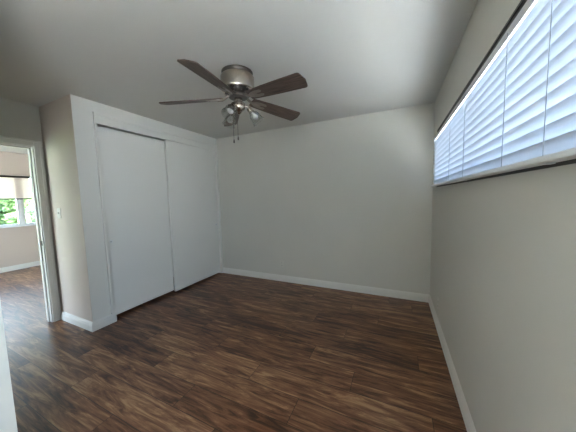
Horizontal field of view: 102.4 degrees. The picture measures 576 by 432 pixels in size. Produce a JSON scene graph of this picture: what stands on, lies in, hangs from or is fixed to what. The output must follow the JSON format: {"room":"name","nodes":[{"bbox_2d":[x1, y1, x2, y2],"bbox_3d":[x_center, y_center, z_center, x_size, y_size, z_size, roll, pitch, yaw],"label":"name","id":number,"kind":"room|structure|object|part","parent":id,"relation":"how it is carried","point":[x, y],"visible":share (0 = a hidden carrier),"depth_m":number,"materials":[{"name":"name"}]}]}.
{"room":"empty bedroom","nodes":[
{"label":"empty bedroom","id":0,"kind":"room"},
{"bbox_2d":[0,301,17,431],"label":"door","id":1,"kind":"structure","parent":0,"point":[8,423],"depth_m":0.96,"materials":[{"name":"paint"}]},
{"bbox_2d":[0,151,39,267],"bbox_3d":[-5.948,-0.056,4.467,0.120,2.440,6.150,1,5,25],"label":"wall","id":2,"kind":"structure","parent":0,"point":[18,245],"depth_m":4.87,"materials":[{"name":"beige paint"}]},
{"bbox_2d":[0,175,35,227],"bbox_3d":[-5.924,-0.268,4.436,0.125,1.073,1.710,1,5,25],"label":"window","id":3,"kind":"structure","parent":2,"relation":"in","point":[20,209],"depth_m":4.93,"materials":[{"name":"white plastic"}]},
{"bbox_2d":[0,175,31,199],"bbox_3d":[-5.939,-0.548,4.383,0.036,0.492,1.510,1,5,25],"label":"roller shade","id":4,"kind":"object","parent":3,"relation":"attached to","point":[17,187],"visible":0.88,"depth_m":4.85,"materials":[{"name":"beige fabric"}]},
{"bbox_2d":[0,261,40,272],"bbox_3d":[-5.880,1.116,4.479,0.017,0.100,6.030,1,5,25],"label":"baseboard","id":5,"kind":"structure","parent":2,"relation":"attached to","point":[36,263],"depth_m":4.90,"materials":[{"name":"white paint"}]},
{"bbox_2d":[39,94,92,321],"bbox_3d":[-2.399,0.007,2.565,0.678,2.440,0.100,1,5,25],"label":"wall","id":6,"kind":"structure","parent":0,"point":[56,119],"depth_m":2.50,"materials":[{"name":"beige paint"}]},
{"bbox_2d":[57,208,60,217],"bbox_3d":[-2.543,-0.031,2.564,0.072,0.116,0.017,1,5,25],"label":"light switch","id":7,"kind":"object","parent":6,"relation":"attached to","point":[58,209],"visible":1,"depth_m":2.56,"materials":[{"name":"beige plastic"}]},
{"bbox_2d":[61,311,93,331],"bbox_3d":[-2.377,1.178,2.601,0.678,0.100,0.017,1,5,25],"label":"baseboard","id":8,"kind":"structure","parent":6,"relation":"attached to","point":[80,322],"depth_m":2.58,"materials":[{"name":"white paint"}]},
{"bbox_2d":[0,98,173,312],"bbox_3d":[-2.665,-0.016,2.939,0.120,2.440,6.150,1,5,25],"label":"wall","id":9,"kind":"structure","parent":0,"point":[17,119],"depth_m":2.47,"materials":[{"name":"paint"}]},
{"bbox_2d":[0,135,60,321],"bbox_3d":[-2.970,0.235,2.289,0.166,2.061,0.887,1,5,25],"label":"door frame","id":10,"kind":"structure","parent":9,"relation":"in","point":[34,148],"depth_m":2.61,"materials":[{"name":"white paint"}]},
{"bbox_2d":[70,94,216,321],"bbox_3d":[-1.724,-0.073,3.326,0.100,2.440,2.051,1,5,25],"label":"wall","id":11,"kind":"structure","parent":0,"point":[82,108],"depth_m":2.47,"materials":[{"name":"white paint"}]},
{"bbox_2d":[93,114,114,313],"bbox_3d":[-2.064,0.018,2.570,0.104,2.200,0.027,1,5,25],"label":"trim","id":12,"kind":"structure","parent":11,"relation":"attached to","point":[95,124],"depth_m":2.54,"materials":[{"name":"white paint"}]},
{"bbox_2d":[94,312,116,330],"bbox_3d":[-2.027,1.172,2.570,0.017,0.100,0.223,1,5,25],"label":"baseboard","id":13,"kind":"structure","parent":11,"relation":"attached to","point":[98,324],"depth_m":2.56,"materials":[{"name":"white paint"}]},
{"bbox_2d":[98,126,173,314],"bbox_3d":[-1.909,0.058,2.986,0.031,2.165,0.833,1,5,25],"label":"sliding closet door","id":14,"kind":"structure","parent":11,"relation":"in","point":[133,166],"depth_m":2.92,"materials":[{"name":"white paint"}]},
{"bbox_2d":[92,112,216,150],"bbox_3d":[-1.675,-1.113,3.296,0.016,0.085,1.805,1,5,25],"label":"trim","id":15,"kind":"structure","parent":11,"relation":"attached to","point":[100,120],"depth_m":3.00,"materials":[{"name":"white paint"}]},
{"bbox_2d":[164,140,219,290],"bbox_3d":[-1.492,-0.020,3.766,0.031,2.194,0.964,1,5,25],"label":"sliding closet door","id":16,"kind":"structure","parent":11,"relation":"in","point":[190,170],"depth_m":3.67,"materials":[{"name":"white paint"}]},
{"bbox_2d":[0,265,466,431],"bbox_3d":[-2.431,1.257,2.884,7.860,0.100,6.270,1,5,25],"label":"floor","id":17,"kind":"structure","parent":0,"point":[219,352],"depth_m":1.94,"materials":[{"name":"wood"}]},
{"bbox_2d":[0,0,477,153],"bbox_3d":[-2.498,-1.284,2.675,7.860,0.120,6.270,1,5,25],"label":"ceiling","id":18,"kind":"structure","parent":0,"point":[354,57],"depth_m":1.69,"materials":[{"name":"paint"}]},
{"bbox_2d":[159,59,307,142],"bbox_3d":[-0.415,-0.924,1.969,1.264,0.590,1.262,1,5,25],"label":"ceiling fan","id":19,"kind":"object","parent":18,"relation":"hanging from","point":[236,82],"visible":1,"depth_m":1.87,"materials":[{"name":"brown wood"}]},
{"bbox_3d":[-0.822,-0.981,1.986,0.541,0.008,0.151,-5,20,-1],"label":"blade","id":20,"kind":"part","parent":19,"relation":"part of","materials":[{"name":"brown wood"}]},
{"bbox_3d":[-0.537,-0.959,1.620,0.151,0.008,0.541,15,12,14],"label":"blade","id":21,"kind":"part","parent":19,"relation":"part of","materials":[{"name":"brown wood"}]},
{"bbox_2d":[222,112,234,127],"bbox_3d":[-0.526,-0.875,2.114,0.146,0.160,0.118,1,5,25],"label":"shade","id":22,"kind":"object","parent":19,"relation":"attached to","point":[230,119],"depth_m":2.08,"materials":[{"name":"clear glass"}]},
{"bbox_2d":[222,102,236,117],"bbox_3d":[-0.463,-0.857,1.869,0.119,0.160,0.148,1,5,25],"label":"shade","id":23,"kind":"object","parent":19,"relation":"attached to","point":[233,105],"depth_m":1.87,"materials":[{"name":"clear glass"}]},
{"bbox_3d":[-0.562,-1.019,2.368,0.151,0.008,0.541,-19,7,-19],"label":"blade","id":24,"kind":"part","parent":19,"relation":"part of","materials":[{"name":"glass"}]},
{"bbox_3d":[-0.433,-1.205,1.980,0.264,0.031,0.264,1,5,25],"label":"ceiling plate","id":25,"kind":"part","parent":19,"relation":"part of","materials":[{"name":"silver metal"}]},
{"bbox_2d":[247,107,263,125],"bbox_3d":[-0.277,-0.877,2.050,0.135,0.160,0.127,1,5,25],"label":"shade","id":26,"kind":"object","parent":19,"relation":"attached to","point":[254,116],"depth_m":2.02,"materials":[{"name":"clear glass"}]},
{"bbox_3d":[-0.116,-1.020,2.239,0.541,0.008,0.151,-1,-12,-38],"label":"blade","id":27,"kind":"part","parent":19,"relation":"part of","materials":[{"name":"brown wood"}]},
{"bbox_3d":[-0.101,-0.983,1.776,0.541,0.008,0.151,6,-7,34],"label":"blade","id":28,"kind":"part","parent":19,"relation":"part of","materials":[{"name":"brown wood"}]},
{"bbox_2d":[216,103,434,294],"bbox_3d":[0.030,-0.150,3.702,4.119,2.440,0.120,1,5,25],"label":"wall","id":29,"kind":"structure","parent":0,"point":[348,200],"depth_m":3.32,"materials":[{"name":"paint"}]},
{"bbox_2d":[214,147,222,272],"bbox_3d":[-1.289,-0.088,4.235,0.102,2.300,0.040,1,5,25],"label":"trim","id":30,"kind":"structure","parent":29,"relation":"attached to","point":[215,151],"depth_m":4.21,"materials":[{"name":"white paint"}]},
{"bbox_2d":[223,267,428,302],"bbox_3d":[0.290,1.025,3.616,3.308,0.100,0.017,1,5,25],"label":"baseboard","id":31,"kind":"structure","parent":29,"relation":"attached to","point":[305,281],"depth_m":3.42,"materials":[{"name":"white paint"}]},
{"bbox_2d":[430,0,575,431],"bbox_3d":[0.796,0.084,0.615,0.120,2.440,4.850,1,5,25],"label":"wall","id":32,"kind":"structure","parent":0,"point":[503,275],"depth_m":0.93,"materials":[{"name":"paint"}]},
{"bbox_2d":[428,295,475,431],"bbox_3d":[0.764,1.249,0.740,0.017,0.100,4.850,1,5,25],"label":"baseboard","id":33,"kind":"structure","parent":32,"relation":"attached to","point":[469,425],"depth_m":1.65,"materials":[{"name":"white paint"}]},
{"bbox_2d":[436,0,575,186],"bbox_3d":[1.080,-0.503,1.248,0.112,0.613,2.732,1,5,25],"label":"window","id":34,"kind":"structure","parent":32,"relation":"in","point":[522,2],"depth_m":0.98,"materials":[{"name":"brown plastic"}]},
{"bbox_2d":[431,0,575,186],"bbox_3d":[1.020,-0.464,1.293,0.050,0.522,2.716,1,5,25],"label":"blind","id":35,"kind":"object","parent":34,"relation":"attached to","point":[518,112],"visible":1,"depth_m":0.77,"materials":[{"name":"white plastic"}]},
{"bbox_3d":[1.040,-0.466,1.369,0.002,0.490,0.002,-3,5,-20],"label":"ladder cord","id":36,"kind":"part","parent":35,"relation":"part of","materials":[{"name":"white fabric"}]},
{"bbox_3d":[1.026,-0.218,1.313,0.050,0.017,2.715,1,5,25],"label":"rail","id":37,"kind":"part","parent":35,"relation":"part of","materials":[{"name":"white plastic"}]},
{"bbox_3d":[0.802,-0.418,0.858,0.002,0.490,0.002,-3,5,-20],"label":"ladder cord","id":38,"kind":"part","parent":35,"relation":"part of","materials":[{"name":"white fabric"}]},
{"bbox_3d":[0.687,-0.395,0.611,0.002,0.490,0.002,-3,5,-20],"label":"ladder cord","id":39,"kind":"part","parent":35,"relation":"part of","materials":[{"name":"white fabric"}]},
{"label":"outside","id":40,"kind":"structure","parent":0,"visible":0},
{"bbox_3d":[-21.348,1.113,13.726,35.570,0.100,60.000,1,5,25],"label":"ground","id":41,"kind":"structure","parent":40,"visible":0},
{"bbox_2d":[0,194,32,224],"bbox_3d":[-7.250,0.300,5.847,1.595,2.097,1.318,3,6,42],"label":"shrub","id":42,"kind":"object","parent":41,"relation":"on","point":[8,212],"visible":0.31,"depth_m":5.70,"materials":[{"name":"green plant"}]},
{"bbox_2d":[25,181,35,221],"bbox_3d":[-9.003,-0.067,8.274,2.517,2.518,2.374,-4,5,-24],"label":"shrub","id":43,"kind":"object","parent":41,"relation":"on","point":[30,210],"visible":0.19,"depth_m":7.69,"materials":[{"name":"green plant"}]}
]}

